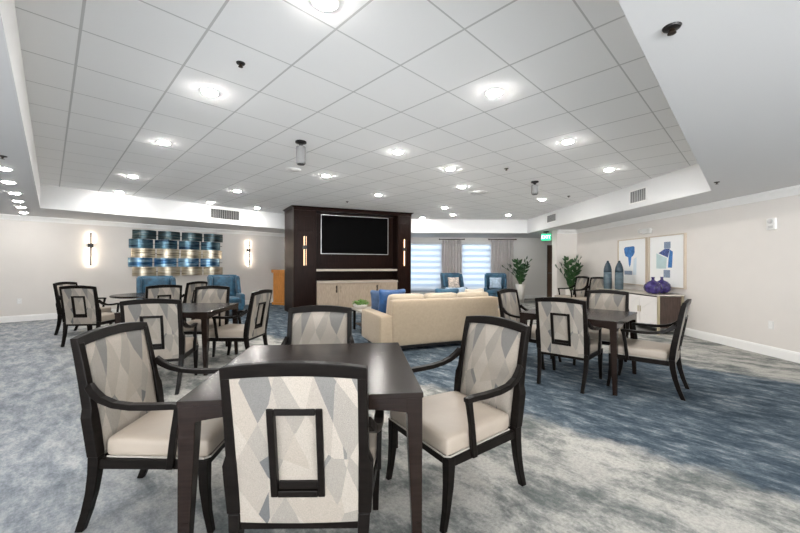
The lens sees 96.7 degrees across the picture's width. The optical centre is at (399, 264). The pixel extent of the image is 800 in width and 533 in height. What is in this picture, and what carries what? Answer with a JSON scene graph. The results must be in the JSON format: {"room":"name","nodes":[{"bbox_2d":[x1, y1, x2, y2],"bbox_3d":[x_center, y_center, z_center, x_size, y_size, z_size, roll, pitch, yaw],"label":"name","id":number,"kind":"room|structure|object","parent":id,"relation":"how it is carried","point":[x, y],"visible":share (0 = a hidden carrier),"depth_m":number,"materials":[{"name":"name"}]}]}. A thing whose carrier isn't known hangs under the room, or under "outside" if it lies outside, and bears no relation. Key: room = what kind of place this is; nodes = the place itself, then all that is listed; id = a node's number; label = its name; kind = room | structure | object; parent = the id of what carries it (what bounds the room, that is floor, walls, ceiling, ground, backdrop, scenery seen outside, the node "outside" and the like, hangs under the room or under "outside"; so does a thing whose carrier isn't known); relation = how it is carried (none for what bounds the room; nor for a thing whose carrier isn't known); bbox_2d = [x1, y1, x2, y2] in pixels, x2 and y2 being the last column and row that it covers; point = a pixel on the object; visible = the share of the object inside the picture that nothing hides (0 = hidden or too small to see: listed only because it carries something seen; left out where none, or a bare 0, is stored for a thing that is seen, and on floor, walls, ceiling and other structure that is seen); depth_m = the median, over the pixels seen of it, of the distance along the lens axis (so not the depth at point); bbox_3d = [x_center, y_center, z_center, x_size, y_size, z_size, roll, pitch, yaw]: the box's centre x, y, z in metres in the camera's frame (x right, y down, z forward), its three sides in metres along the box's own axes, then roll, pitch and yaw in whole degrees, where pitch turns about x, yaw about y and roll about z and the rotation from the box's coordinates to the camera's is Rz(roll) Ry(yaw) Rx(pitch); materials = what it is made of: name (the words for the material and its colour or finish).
{"room":"community lounge","nodes":[
{"label":"community lounge","id":0,"kind":"room"},
{"bbox_2d":[0,219,284,316],"bbox_3d":[-7.453,0.084,9.553,0.150,2.440,13.576,0,0,45],"label":"wall","id":1,"kind":"structure","parent":0,"point":[34,256],"depth_m":8.96,"materials":[{"name":"paint"}]},
{"bbox_2d":[88,233,93,265],"bbox_3d":[-7.825,-0.397,9.007,0.095,0.830,0.110,0,0,45],"label":"wall sconce","id":2,"kind":"object","parent":1,"relation":"attached to","point":[90,245],"visible":1,"depth_m":8.98,"materials":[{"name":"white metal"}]},
{"bbox_2d":[0,298,272,322],"bbox_3d":[-7.398,1.232,9.493,0.017,0.145,13.576,0,0,45],"label":"baseboard","id":3,"kind":"structure","parent":1,"relation":"attached to","point":[19,318],"depth_m":8.30,"materials":[{"name":"white"}]},
{"bbox_2d":[0,214,284,236],"bbox_3d":[-7.364,-1.075,9.468,0.089,0.118,13.576,0,0,45],"label":"trim","id":4,"kind":"structure","parent":1,"relation":"attached to","point":[2,216],"depth_m":9.51,"materials":[{"name":"white paint"}]},
{"bbox_2d":[128,230,222,275],"bbox_3d":[-6.409,-0.326,10.360,2.398,1.260,0.176,0,0,-45],"label":"wall sculpture","id":5,"kind":"object","parent":1,"relation":"attached to","point":[167,253],"visible":1,"depth_m":10.19,"materials":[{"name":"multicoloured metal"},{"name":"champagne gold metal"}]},
{"bbox_2d":[247,241,249,265],"bbox_3d":[-5.017,-0.388,11.814,0.095,0.830,0.110,0,0,45],"label":"wall sconce","id":6,"kind":"object","parent":1,"relation":"attached to","point":[248,249],"visible":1,"depth_m":11.78,"materials":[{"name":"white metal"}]},
{"bbox_2d":[353,304,367,308],"bbox_3d":[-0.802,0.835,7.193,0.300,0.085,0.300,0,0,0],"label":"bowl","id":7,"kind":"object","parent":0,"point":[358,306],"depth_m":7.09,"materials":[{"name":"white ceramic"}]},
{"bbox_2d":[0,0,799,237],"bbox_3d":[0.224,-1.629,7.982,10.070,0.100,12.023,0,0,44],"label":"ceiling","id":8,"kind":"structure","parent":0,"point":[360,82],"depth_m":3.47,"materials":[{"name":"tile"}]},
{"bbox_2d":[0,0,39,204],"bbox_3d":[-3.793,-1.359,3.610,0.050,0.468,9.692,0,0,-44],"label":"trim","id":9,"kind":"structure","parent":8,"relation":"attached to","point":[7,7],"depth_m":2.43,"materials":[{"name":"white paint"}]},
{"bbox_2d":[40,184,284,228],"bbox_3d":[-4.899,-1.363,9.711,0.050,0.468,6.930,0,0,41],"label":"ceiling soffit","id":10,"kind":"structure","parent":8,"relation":"attached to","point":[51,197],"depth_m":8.33,"materials":[{"name":"white paint"}]},
{"bbox_2d":[209,207,239,220],"bbox_3d":[-4.798,-1.387,9.777,0.018,0.290,0.820,0,0,41],"label":"air vent","id":11,"kind":"object","parent":10,"relation":"attached to","point":[214,213],"visible":1,"depth_m":9.76,"materials":[{"name":"grey metal"}]},
{"bbox_2d":[155,140,171,144],"bbox_3d":[-3.066,-1.581,4.623,0.184,0.019,0.184,0,0,0],"label":"recessed light","id":12,"kind":"object","parent":8,"relation":"in","point":[162,142],"visible":1,"depth_m":4.59,"materials":[{"name":"white"}]},
{"bbox_2d":[198,87,220,96],"bbox_3d":[-1.746,-1.577,3.264,0.184,0.019,0.184,0,0,0],"label":"recessed light","id":13,"kind":"object","parent":8,"relation":"in","point":[207,91],"visible":1,"depth_m":3.24,"materials":[{"name":"white"}]},
{"bbox_2d":[236,61,244,67],"bbox_3d":[-1.250,-1.568,2.792,0.068,0.032,0.068,0,0,0],"label":"sprinkler head","id":14,"kind":"object","parent":8,"relation":"attached to","point":[241,64],"visible":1,"depth_m":2.78},
{"bbox_2d":[286,168,300,171],"bbox_3d":[-1.772,-1.578,5.913,0.240,0.016,0.240,0,0,0],"label":"ceiling speaker","id":15,"kind":"object","parent":8,"relation":"attached to","point":[288,169],"visible":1,"depth_m":5.88,"materials":[{"name":"white"}]},
{"bbox_2d":[295,140,306,165],"bbox_3d":[-1.272,-1.435,4.567,0.140,0.298,0.138,0,0,-8],"label":"pendant light","id":16,"kind":"object","parent":8,"relation":"hanging from","point":[300,150],"visible":1,"depth_m":4.52,"materials":[{"name":"white glass"}]},
{"bbox_2d":[309,0,339,12],"bbox_3d":[-0.452,-1.572,2.141,0.184,0.019,0.184,0,0,0],"label":"recessed light","id":17,"kind":"object","parent":8,"relation":"in","point":[326,6],"visible":1,"depth_m":2.15,"materials":[{"name":"white"}]},
{"bbox_2d":[392,150,404,153],"bbox_3d":[-0.027,-1.571,4.978,0.184,0.019,0.184,0,0,0],"label":"recessed light","id":18,"kind":"object","parent":8,"relation":"in","point":[393,151],"visible":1,"depth_m":4.94,"materials":[{"name":"white"}]},
{"bbox_2d":[411,219,527,232],"bbox_3d":[0.905,-1.343,12.325,7.000,0.468,0.050,0,0,0],"label":"trim","id":19,"kind":"structure","parent":8,"relation":"attached to","point":[417,225],"depth_m":12.30,"materials":[{"name":"white paint"}]},
{"bbox_2d":[468,190,488,194],"bbox_3d":[1.699,-1.566,7.729,0.440,0.016,0.440,0,0,0],"label":"ceiling vent","id":20,"kind":"object","parent":8,"relation":"in","point":[478,192],"visible":1,"depth_m":7.67,"materials":[{"name":"white"}]},
{"bbox_2d":[484,88,504,97],"bbox_3d":[0.862,-1.567,3.256,0.184,0.019,0.184,0,0,0],"label":"recessed light","id":21,"kind":"object","parent":8,"relation":"in","point":[493,92],"visible":1,"depth_m":3.23,"materials":[{"name":"white"}]},
{"bbox_2d":[531,181,538,194],"bbox_3d":[2.536,-1.447,6.699,0.140,0.248,0.138,0,0,-8],"label":"pendant light","id":22,"kind":"object","parent":8,"relation":"hanging from","point":[534,188],"visible":1,"depth_m":6.65,"materials":[{"name":"white glass"}]},
{"bbox_2d":[541,231,550,240],"bbox_3d":[4.743,-0.943,11.550,0.300,0.300,0.080,0,0,40],"label":"exit sign","id":23,"kind":"object","parent":8,"relation":"hanging from","point":[544,237],"visible":1,"depth_m":11.54,"materials":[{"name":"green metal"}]},
{"bbox_2d":[560,139,575,143],"bbox_3d":[2.138,-1.563,4.533,0.184,0.019,0.184,0,0,0],"label":"recessed light","id":24,"kind":"object","parent":8,"relation":"in","point":[567,141],"visible":1,"depth_m":4.50,"materials":[{"name":"white"}]},
{"bbox_2d":[527,163,710,232],"bbox_3d":[4.520,-1.330,8.771,0.050,0.468,7.062,0,0,-1],"label":"trim","id":25,"kind":"structure","parent":8,"relation":"attached to","point":[690,180],"depth_m":7.04,"materials":[{"name":"white paint"}]},
{"bbox_2d":[547,213,556,222],"bbox_3d":[4.444,-1.375,10.450,0.016,0.240,0.620,0,0,-1],"label":"air vent","id":26,"kind":"object","parent":25,"relation":"attached to","point":[552,217],"visible":1,"depth_m":10.38,"materials":[{"name":"grey metal"}]},
{"bbox_2d":[629,186,646,204],"bbox_3d":[4.537,-1.319,6.791,0.017,0.260,0.480,0,0,-2],"label":"air vent","id":27,"kind":"object","parent":25,"relation":"attached to","point":[638,195],"visible":1,"depth_m":6.78,"materials":[{"name":"grey metal"}]},
{"bbox_2d":[662,21,681,35],"bbox_3d":[1.263,-1.090,1.654,0.076,0.032,0.076,0,0,0],"label":"sprinkler head","id":28,"kind":"object","parent":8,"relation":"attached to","point":[671,29],"visible":1,"depth_m":1.64},
{"bbox_2d":[0,299,799,532],"bbox_3d":[-2.355,1.382,5.400,19.700,0.120,17.800,0,0,0],"label":"floor","id":29,"kind":"structure","parent":0,"point":[725,458],"depth_m":2.50,"materials":[{"name":"carpet"}]},
{"bbox_2d":[53,282,111,334],"bbox_3d":[-6.132,0.815,6.893,0.710,0.987,0.624,0,0,-6],"label":"dining chair","id":30,"kind":"object","parent":29,"relation":"on","point":[57,285],"visible":0.41,"depth_m":6.64,"materials":[{"name":"brown wood"}]},
{"bbox_2d":[59,285,119,346],"bbox_3d":[-5.211,0.818,6.030,0.624,0.987,0.710,0,0,-7],"label":"dining chair","id":31,"kind":"object","parent":29,"relation":"on","point":[80,306],"visible":0.92,"depth_m":5.76,"materials":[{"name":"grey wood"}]},
{"bbox_2d":[109,292,144,298],"bbox_3d":[-4.953,0.942,6.950,1.120,0.742,1.120,0,0,0],"label":"round table","id":32,"kind":"object","parent":29,"relation":"on","point":[127,295],"visible":0.19,"depth_m":6.49,"materials":[{"name":"brown wood"}]},
{"bbox_2d":[70,322,224,532],"bbox_3d":[-1.291,0.832,2.016,0.710,0.987,0.624,0,0,-3],"label":"dining chair","id":33,"kind":"object","parent":29,"relation":"on","point":[127,422],"visible":0.8,"depth_m":1.80,"materials":[{"name":"beige fabric"}]},
{"bbox_2d":[136,276,175,298],"bbox_3d":[-5.454,0.781,7.990,0.760,1.060,0.820,0,0,-38],"label":"chair","id":34,"kind":"object","parent":29,"relation":"on","point":[142,282],"visible":0.24,"depth_m":8.11,"materials":[{"name":"blue fabric"}]},
{"bbox_2d":[143,277,168,292],"bbox_3d":[-5.585,0.550,8.159,0.500,0.520,0.202,0,0,-38],"label":"cushion","id":35,"kind":"object","parent":34,"relation":"on","point":[147,281],"depth_m":8.13,"materials":[{"name":"blue fabric"}]},
{"bbox_2d":[119,298,197,394],"bbox_3d":[-2.589,0.828,3.867,0.624,0.987,0.710,0,0,-18],"label":"dining chair","id":36,"kind":"object","parent":29,"relation":"on","point":[163,317],"visible":0.6,"depth_m":3.63,"materials":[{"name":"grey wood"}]},
{"bbox_2d":[145,285,181,299],"bbox_3d":[-4.197,0.822,6.217,0.710,0.987,0.624,0,0,44],"label":"dining chair","id":37,"kind":"object","parent":29,"relation":"on","point":[155,291],"visible":0.23,"depth_m":5.99,"materials":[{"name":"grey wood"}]},
{"bbox_2d":[114,303,238,375],"bbox_3d":[-2.866,0.940,4.720,1.040,0.760,1.040,0,0,-5],"label":"dining table","id":38,"kind":"object","parent":29,"relation":"on","point":[203,311],"visible":0.57,"depth_m":4.32,"materials":[{"name":"brown wood"}]},
{"bbox_2d":[182,281,207,321],"bbox_3d":[-4.438,0.821,7.315,0.710,0.987,0.624,0,0,12],"label":"dining chair","id":39,"kind":"object","parent":29,"relation":"on","point":[188,296],"visible":0.23,"depth_m":7.09,"materials":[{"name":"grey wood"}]},
{"bbox_2d":[183,285,229,356],"bbox_3d":[-2.985,0.826,5.430,0.624,0.987,0.710,0,0,-7],"label":"dining chair","id":40,"kind":"object","parent":29,"relation":"on","point":[203,294],"visible":0.41,"depth_m":5.68,"materials":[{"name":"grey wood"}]},
{"bbox_2d":[207,275,244,316],"bbox_3d":[-4.454,0.784,9.090,0.760,1.060,0.820,0,0,-38],"label":"chair","id":41,"kind":"object","parent":29,"relation":"on","point":[232,281],"visible":0.61,"depth_m":9.20,"materials":[{"name":"blue fabric"}]},
{"bbox_2d":[213,276,233,295],"bbox_3d":[-4.585,0.554,9.259,0.500,0.520,0.202,0,0,-38],"label":"cushion","id":42,"kind":"object","parent":41,"relation":"on","point":[228,281],"depth_m":9.26,"materials":[{"name":"blue fabric"}]},
{"bbox_2d":[229,296,239,302],"bbox_3d":[-4.392,0.885,9.011,0.540,0.170,0.600,0,0,-38],"label":"seat cushion","id":43,"kind":"object","parent":41,"relation":"on","point":[233,299],"depth_m":8.88,"materials":[{"name":"blue fabric"}]},
{"bbox_2d":[209,289,271,354],"bbox_3d":[-2.203,0.829,4.913,0.710,0.987,0.624,0,0,6],"label":"dining chair","id":44,"kind":"object","parent":29,"relation":"on","point":[256,322],"visible":0.94,"depth_m":4.71,"materials":[{"name":"beige fabric"}]},
{"bbox_2d":[271,270,284,304],"bbox_3d":[-3.903,0.737,11.920,0.600,1.159,0.500,0,0,28],"label":"lectern","id":45,"kind":"object","parent":29,"relation":"on","point":[278,275],"visible":0.7,"depth_m":11.74,"materials":[{"name":"brown wood"}]},
{"bbox_2d":[176,342,422,532],"bbox_3d":[-0.471,0.948,2.050,1.040,0.760,1.040,0,0,-6],"label":"dining table","id":46,"kind":"object","parent":29,"relation":"on","point":[393,385],"visible":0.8,"depth_m":1.59,"materials":[{"name":"brown wood"}]},
{"bbox_2d":[219,361,383,532],"bbox_3d":[-0.386,0.835,1.597,0.624,0.987,0.710,0,0,-1],"label":"dining chair","id":47,"kind":"object","parent":29,"relation":"on","point":[303,446],"visible":0.95,"depth_m":1.32,"materials":[{"name":"beige fabric"}]},
{"bbox_2d":[281,305,354,344],"bbox_3d":[-0.643,0.834,2.679,0.624,0.987,0.710,0,0,-5],"label":"dining chair","id":48,"kind":"object","parent":29,"relation":"on","point":[312,324],"visible":0.2,"depth_m":2.95,"materials":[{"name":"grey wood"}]},
{"bbox_2d":[283,205,412,311],"bbox_3d":[-1.432,-0.128,10.589,3.865,2.905,1.067,0,0,-23],"label":"wall","id":49,"kind":"structure","parent":29,"relation":"on","point":[300,280],"depth_m":10.20,"materials":[{"name":"brown wood"}]},
{"bbox_2d":[303,236,306,265],"bbox_3d":[-2.553,-0.379,9.567,0.110,0.800,0.095,0,0,-23],"label":"wall sconce","id":50,"kind":"object","parent":49,"relation":"attached to","point":[304,245],"visible":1,"depth_m":9.52,"materials":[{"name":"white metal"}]},
{"bbox_2d":[321,214,387,254],"bbox_3d":[-1.314,-0.875,10.528,2.040,1.120,0.068,0,0,-23],"label":"television","id":51,"kind":"object","parent":49,"relation":"attached to","point":[340,234],"visible":1,"depth_m":10.48,"materials":[{"name":"black"}]},
{"bbox_2d":[316,269,396,270],"bbox_3d":[-1.258,0.146,10.383,2.390,0.060,0.380,0,0,-23],"label":"floating shelf","id":52,"kind":"object","parent":49,"relation":"attached to","point":[316,269],"visible":0.76,"depth_m":10.18,"materials":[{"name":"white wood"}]},
{"bbox_2d":[403,239,406,265],"bbox_3d":[0.150,-0.369,10.688,0.110,0.800,0.095,0,0,-22],"label":"wall sconce","id":53,"kind":"object","parent":49,"relation":"attached to","point":[404,248],"visible":1,"depth_m":10.65,"materials":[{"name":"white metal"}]},
{"bbox_2d":[316,280,397,310],"bbox_3d":[-1.247,0.886,10.351,2.380,0.880,0.450,0,0,-23],"label":"media cabinet","id":54,"kind":"object","parent":29,"relation":"on","point":[328,292],"visible":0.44,"depth_m":10.06,"materials":[{"name":"beige wood"}]},
{"bbox_2d":[316,280,397,282],"bbox_3d":[-1.246,0.476,10.351,2.380,0.060,0.450,0,0,-23],"label":"countertop","id":55,"kind":"structure","parent":54,"relation":"on","point":[320,281],"depth_m":10.19,"materials":[{"name":"white stone"}]},
{"bbox_2d":[351,306,370,334],"bbox_3d":[-0.284,1.104,7.300,1.300,0.450,0.700,0,0,-23],"label":"coffee table","id":56,"kind":"object","parent":29,"relation":"on","point":[353,308],"visible":0.3,"depth_m":7.31,"materials":[{"name":"brown wood"}]},
{"bbox_2d":[351,299,368,308],"bbox_3d":[-0.790,0.785,7.194,0.374,0.184,0.370,0,0,-41],"label":"potted plant","id":57,"kind":"object","parent":56,"relation":"on","point":[360,304],"visible":1,"depth_m":7.10,"materials":[{"name":"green plant"}]},
{"bbox_2d":[362,291,499,348],"bbox_3d":[0.592,0.897,6.138,2.300,0.870,1.066,0,0,-23],"label":"sofa","id":58,"kind":"object","parent":29,"relation":"on","point":[411,320],"visible":0.84,"depth_m":5.60,"materials":[{"name":"fabric"}]},
{"bbox_2d":[370,290,378,309],"bbox_3d":[-0.305,0.647,6.213,0.424,0.419,0.199,0,0,9],"label":"throw pillow","id":59,"kind":"object","parent":58,"relation":"on","point":[374,294],"visible":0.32,"depth_m":6.16,"materials":[{"name":"blue fabric"}]},
{"bbox_2d":[378,289,405,312],"bbox_3d":[-0.142,0.627,5.978,0.463,0.456,0.206,0,0,-16],"label":"throw pillow","id":60,"kind":"object","parent":58,"relation":"on","point":[383,294],"visible":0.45,"depth_m":5.88,"materials":[{"name":"blue fabric"}]},
{"bbox_2d":[386,293,423,314],"bbox_3d":[0.078,0.670,5.733,0.600,0.420,0.303,0,0,-23],"label":"cushion","id":61,"kind":"object","parent":58,"relation":"on","point":[413,295],"depth_m":5.60,"materials":[{"name":"fabric"}]},
{"bbox_2d":[424,292,456,297],"bbox_3d":[0.660,0.672,5.974,0.600,0.420,0.303,0,0,-23],"label":"cushion","id":62,"kind":"object","parent":58,"relation":"on","point":[446,294],"depth_m":5.84,"materials":[{"name":"fabric"}]},
{"bbox_2d":[435,288,458,293],"bbox_3d":[0.827,0.636,6.357,0.453,0.448,0.200,0,0,-17],"label":"throw pillow","id":63,"kind":"object","parent":58,"relation":"on","point":[454,290],"visible":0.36,"depth_m":6.29,"materials":[{"name":"teal fabric"}]},
{"bbox_2d":[457,291,488,296],"bbox_3d":[1.242,0.674,6.216,0.600,0.420,0.303,0,0,-23],"label":"cushion","id":64,"kind":"object","parent":58,"relation":"on","point":[480,293],"depth_m":6.07,"materials":[{"name":"fabric"}]},
{"bbox_2d":[465,288,483,291],"bbox_3d":[1.319,0.643,6.475,0.443,0.433,0.214,0,0,-34],"label":"throw pillow","id":65,"kind":"object","parent":58,"relation":"on","point":[480,289],"visible":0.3,"depth_m":6.39,"materials":[{"name":"beige fabric"}]},
{"bbox_2d":[440,273,467,288],"bbox_3d":[1.829,0.806,12.200,0.760,1.060,0.820,0,0,-10],"label":"chair","id":66,"kind":"object","parent":29,"relation":"on","point":[444,276],"visible":0.36,"depth_m":12.33,"materials":[{"name":"teal fabric"}]},
{"bbox_2d":[444,274,457,286],"bbox_3d":[1.792,0.576,12.411,0.500,0.520,0.202,0,0,-10],"label":"cushion","id":67,"kind":"object","parent":66,"relation":"on","point":[446,276],"depth_m":12.38,"materials":[{"name":"beige fabric"}]},
{"bbox_2d":[448,277,459,287],"bbox_3d":[1.834,0.614,12.170,0.404,0.390,0.218,0,0,-10],"label":"throw pillow","id":68,"kind":"object","parent":66,"relation":"on","point":[452,282],"visible":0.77,"depth_m":12.10,"materials":[{"name":"fabric"}]},
{"bbox_2d":[386,315,529,532],"bbox_3d":[0.360,0.838,2.180,0.710,0.987,0.624,0,0,-33],"label":"dining chair","id":69,"kind":"object","parent":29,"relation":"on","point":[486,404],"visible":0.92,"depth_m":2.12,"materials":[{"name":"beige fabric"}]},
{"bbox_2d":[484,273,506,296],"bbox_3d":[3.270,0.811,12.198,0.760,1.060,0.820,0,0,15],"label":"chair","id":70,"kind":"object","parent":29,"relation":"on","point":[491,292],"visible":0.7,"depth_m":12.28,"materials":[{"name":"teal fabric"}]},
{"bbox_2d":[487,289,500,293],"bbox_3d":[3.244,0.911,12.102,0.540,0.170,0.600,0,0,15],"label":"seat cushion","id":71,"kind":"object","parent":70,"relation":"on","point":[490,291],"depth_m":11.86,"materials":[{"name":"teal fabric"}]},
{"bbox_2d":[489,277,501,288],"bbox_3d":[3.263,0.619,12.169,0.404,0.390,0.218,0,0,15],"label":"throw pillow","id":72,"kind":"object","parent":70,"relation":"on","point":[495,283],"visible":1,"depth_m":12.10,"materials":[{"name":"blue fabric"}]},
{"bbox_2d":[488,274,502,288],"bbox_3d":[3.327,0.582,12.406,0.500,0.520,0.202,0,0,15],"label":"cushion","id":73,"kind":"object","parent":70,"relation":"on","point":[489,275],"depth_m":12.39,"materials":[{"name":"teal fabric"}]},
{"bbox_2d":[502,256,531,302],"bbox_3d":[4.260,0.501,12.757,1.060,1.689,1.202,0,0,0],"label":"potted plant","id":74,"kind":"object","parent":29,"relation":"on","point":[520,271],"visible":0.99,"depth_m":12.73,"materials":[{"name":"green plant"}]},
{"bbox_2d":[497,289,561,369],"bbox_3d":[1.789,0.843,4.975,0.624,0.987,0.710,0,0,-44],"label":"dining chair","id":75,"kind":"object","parent":29,"relation":"on","point":[510,307],"visible":0.38,"depth_m":5.08,"materials":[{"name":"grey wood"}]},
{"bbox_2d":[552,230,576,296],"bbox_3d":[6.185,0.132,11.225,2.630,2.440,0.350,0,0,0],"label":"wall pier","id":76,"kind":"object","parent":29,"relation":"on","point":[563,245],"visible":0.14,"depth_m":11.05,"materials":[{"name":"paint"}]},
{"bbox_2d":[557,230,576,233],"bbox_3d":[5.189,-1.031,11.005,0.630,0.118,0.089,0,0,0],"label":"trim","id":77,"kind":"structure","parent":76,"relation":"attached to","point":[558,231],"depth_m":11.02,"materials":[{"name":"white"}]},
{"bbox_2d":[535,297,602,393],"bbox_3d":[1.937,0.843,4.096,0.624,0.987,0.710,0,0,41],"label":"dining chair","id":78,"kind":"object","parent":29,"relation":"on","point":[562,324],"visible":0.97,"depth_m":3.88,"materials":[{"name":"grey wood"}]},
{"bbox_2d":[555,254,583,294],"bbox_3d":[5.035,0.512,10.448,0.801,1.672,0.852,0,0,0],"label":"potted plant","id":79,"kind":"object","parent":29,"relation":"on","point":[570,278],"visible":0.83,"depth_m":10.43,"materials":[{"name":"green plant"}]},
{"bbox_2d":[554,276,589,297],"bbox_3d":[4.791,0.829,9.946,0.746,1.036,0.655,0,0,-6],"label":"dining chair","id":80,"kind":"object","parent":29,"relation":"on","point":[581,282],"visible":0.54,"depth_m":9.91,"materials":[{"name":"beige fabric"}]},
{"bbox_2d":[519,308,636,395],"bbox_3d":[2.187,0.958,4.360,1.040,0.760,1.040,0,0,43],"label":"dining table","id":81,"kind":"object","parent":29,"relation":"on","point":[612,320],"visible":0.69,"depth_m":3.85,"materials":[{"name":"brown wood"}]},
{"bbox_2d":[572,277,602,300],"bbox_3d":[4.979,0.829,9.328,0.746,1.036,0.655,0,0,-20],"label":"dining chair","id":82,"kind":"object","parent":29,"relation":"on","point":[595,282],"visible":0.24,"depth_m":9.49,"materials":[{"name":"beige fabric"}]},
{"bbox_2d":[573,290,629,368],"bbox_3d":[2.752,0.846,4.844,0.624,0.987,0.710,0,0,41],"label":"dining chair","id":83,"kind":"object","parent":29,"relation":"on","point":[617,300],"visible":0.37,"depth_m":4.97,"materials":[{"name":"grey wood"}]},
{"bbox_2d":[596,288,684,334],"bbox_3d":[5.192,0.961,7.885,0.520,0.775,2.160,0,0,0],"label":"sideboard","id":84,"kind":"object","parent":29,"relation":"on","point":[659,308],"visible":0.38,"depth_m":6.96,"materials":[{"name":"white wood"}]},
{"bbox_2d":[603,261,611,288],"bbox_3d":[5.029,0.233,8.620,0.180,0.680,0.180,0,0,0],"label":"vase","id":85,"kind":"object","parent":84,"relation":"on","point":[607,276],"visible":1,"depth_m":8.55,"materials":[{"name":"teal ceramic"}]},
{"bbox_2d":[615,261,623,289],"bbox_3d":[5.159,0.233,8.380,0.180,0.680,0.180,0,0,0],"label":"vase","id":86,"kind":"object","parent":84,"relation":"on","point":[619,272],"visible":1,"depth_m":8.32,"materials":[{"name":"teal ceramic"}]},
{"bbox_2d":[643,277,662,293],"bbox_3d":[4.989,0.405,7.020,0.312,0.335,0.312,0,0,0],"label":"vase","id":87,"kind":"object","parent":84,"relation":"on","point":[651,287],"visible":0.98,"depth_m":6.93,"materials":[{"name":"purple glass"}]},
{"bbox_2d":[657,277,670,293],"bbox_3d":[5.289,0.406,7.190,0.312,0.335,0.312,0,0,0],"label":"vase","id":88,"kind":"object","parent":84,"relation":"on","point":[666,285],"visible":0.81,"depth_m":7.08,"materials":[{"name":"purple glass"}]},
{"bbox_2d":[606,299,691,400],"bbox_3d":[2.734,0.846,3.903,0.710,0.987,0.624,0,0,43],"label":"dining chair","id":89,"kind":"object","parent":29,"relation":"on","point":[637,350],"visible":0.91,"depth_m":3.72,"materials":[{"name":"brown wood"}]},
{"bbox_2d":[411,237,551,294],"bbox_3d":[2.450,0.119,14.400,10.400,2.440,0.200,0,0,0],"label":"wall","id":90,"kind":"structure","parent":0,"point":[534,248],"depth_m":14.30,"materials":[{"name":"white paint"}]},
{"bbox_2d":[411,242,441,292],"bbox_3d":[0.630,0.105,14.255,2.120,2.055,0.085,0,0,0],"label":"window shade","id":91,"kind":"object","parent":90,"relation":"attached to","point":[426,257],"visible":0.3,"depth_m":14.27,"materials":[{"name":"white fabric"}]},
{"bbox_2d":[462,242,490,288],"bbox_3d":[3.040,0.113,14.255,1.300,2.055,0.085,0,0,0],"label":"window shade","id":92,"kind":"object","parent":90,"relation":"attached to","point":[476,256],"visible":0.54,"depth_m":14.27,"materials":[{"name":"white fabric"}]},
{"bbox_2d":[423,295,544,298],"bbox_3d":[1.616,1.263,14.290,8.440,0.145,0.017,0,0,0],"label":"baseboard","id":93,"kind":"structure","parent":90,"relation":"attached to","point":[526,296],"depth_m":14.28,"materials":[{"name":"white"}]},
{"bbox_2d":[545,244,551,296],"bbox_3d":[6.309,0.252,14.329,0.940,2.200,0.142,0,0,0],"label":"door","id":94,"kind":"structure","parent":90,"relation":"in","point":[548,247],"depth_m":14.34,"materials":[{"name":"brown wood"}]},
{"bbox_3d":[4.074,-1.016,14.216,1.136,0.060,0.167,0,0,0],"label":"curtain rod","id":95,"kind":"object","parent":90,"relation":"attached to","visible":0},
{"bbox_2d":[491,240,513,288],"bbox_3d":[4.069,0.169,14.163,0.900,2.320,0.116,0,0,0],"label":"curtain","id":96,"kind":"object","parent":95,"relation":"hanging from","point":[502,251],"visible":0.61,"depth_m":14.17,"materials":[{"name":"fabric"}]},
{"bbox_3d":[2.064,-1.023,14.216,1.036,0.060,0.167,0,0,0],"label":"curtain rod","id":97,"kind":"object","parent":90,"relation":"attached to","visible":0},
{"bbox_2d":[442,240,461,273],"bbox_3d":[2.059,0.162,14.163,0.800,2.320,0.116,0,0,0],"label":"curtain","id":98,"kind":"object","parent":97,"relation":"hanging from","point":[451,249],"visible":0.58,"depth_m":14.18,"materials":[{"name":"fabric"}]},
{"bbox_2d":[577,195,799,352],"bbox_3d":[5.575,0.130,3.775,0.150,2.440,14.550,0,0,0],"label":"wall","id":99,"kind":"structure","parent":0,"point":[742,275],"depth_m":5.82,"materials":[{"name":"paint"}]},
{"bbox_2d":[617,237,647,285],"bbox_3d":[5.477,-0.076,8.415,0.045,1.080,1.030,0,0,0],"label":"framed picture","id":100,"kind":"object","parent":99,"relation":"attached to","point":[632,254],"visible":0.8,"depth_m":8.31,"materials":[{"name":"beige paper"}]},
{"bbox_2d":[637,228,651,233],"bbox_3d":[5.447,-0.753,7.880,0.110,0.115,0.408,0,0,0],"label":"emergency light","id":101,"kind":"object","parent":99,"relation":"attached to","point":[647,230],"visible":1,"depth_m":7.86,"materials":[{"name":"white plastic"}]},
{"bbox_2d":[648,233,686,288],"bbox_3d":[5.477,-0.076,7.325,0.045,1.080,0.990,0,0,0],"label":"framed picture","id":102,"kind":"object","parent":99,"relation":"attached to","point":[667,254],"visible":0.88,"depth_m":7.23,"materials":[{"name":"beige paper"}]},
{"bbox_2d":[576,185,799,233],"bbox_3d":[5.458,-1.030,3.775,0.089,0.118,14.550,0,0,0],"label":"trim","id":103,"kind":"structure","parent":99,"relation":"attached to","point":[792,190],"depth_m":6.29,"materials":[{"name":"white paint"}]},
{"bbox_2d":[654,327,799,362],"bbox_3d":[5.486,1.277,3.775,0.017,0.145,14.550,0,0,0],"label":"baseboard","id":104,"kind":"structure","parent":99,"relation":"attached to","point":[793,356],"depth_m":5.63,"materials":[{"name":"white"}]},
{"bbox_2d":[768,321,773,329],"bbox_3d":[5.490,0.889,5.270,0.011,0.120,0.075,0,0,0],"label":"wall outlet","id":105,"kind":"object","parent":99,"relation":"attached to","point":[770,323],"visible":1,"depth_m":5.26,"materials":[{"name":"white plastic"}]},
{"bbox_2d":[766,218,776,229],"bbox_3d":[5.474,-0.606,5.250,0.054,0.170,0.125,0,0,0],"label":"fire alarm","id":106,"kind":"object","parent":99,"relation":"attached to","point":[771,223],"visible":1,"depth_m":5.23,"materials":[{"name":"white plastic"}]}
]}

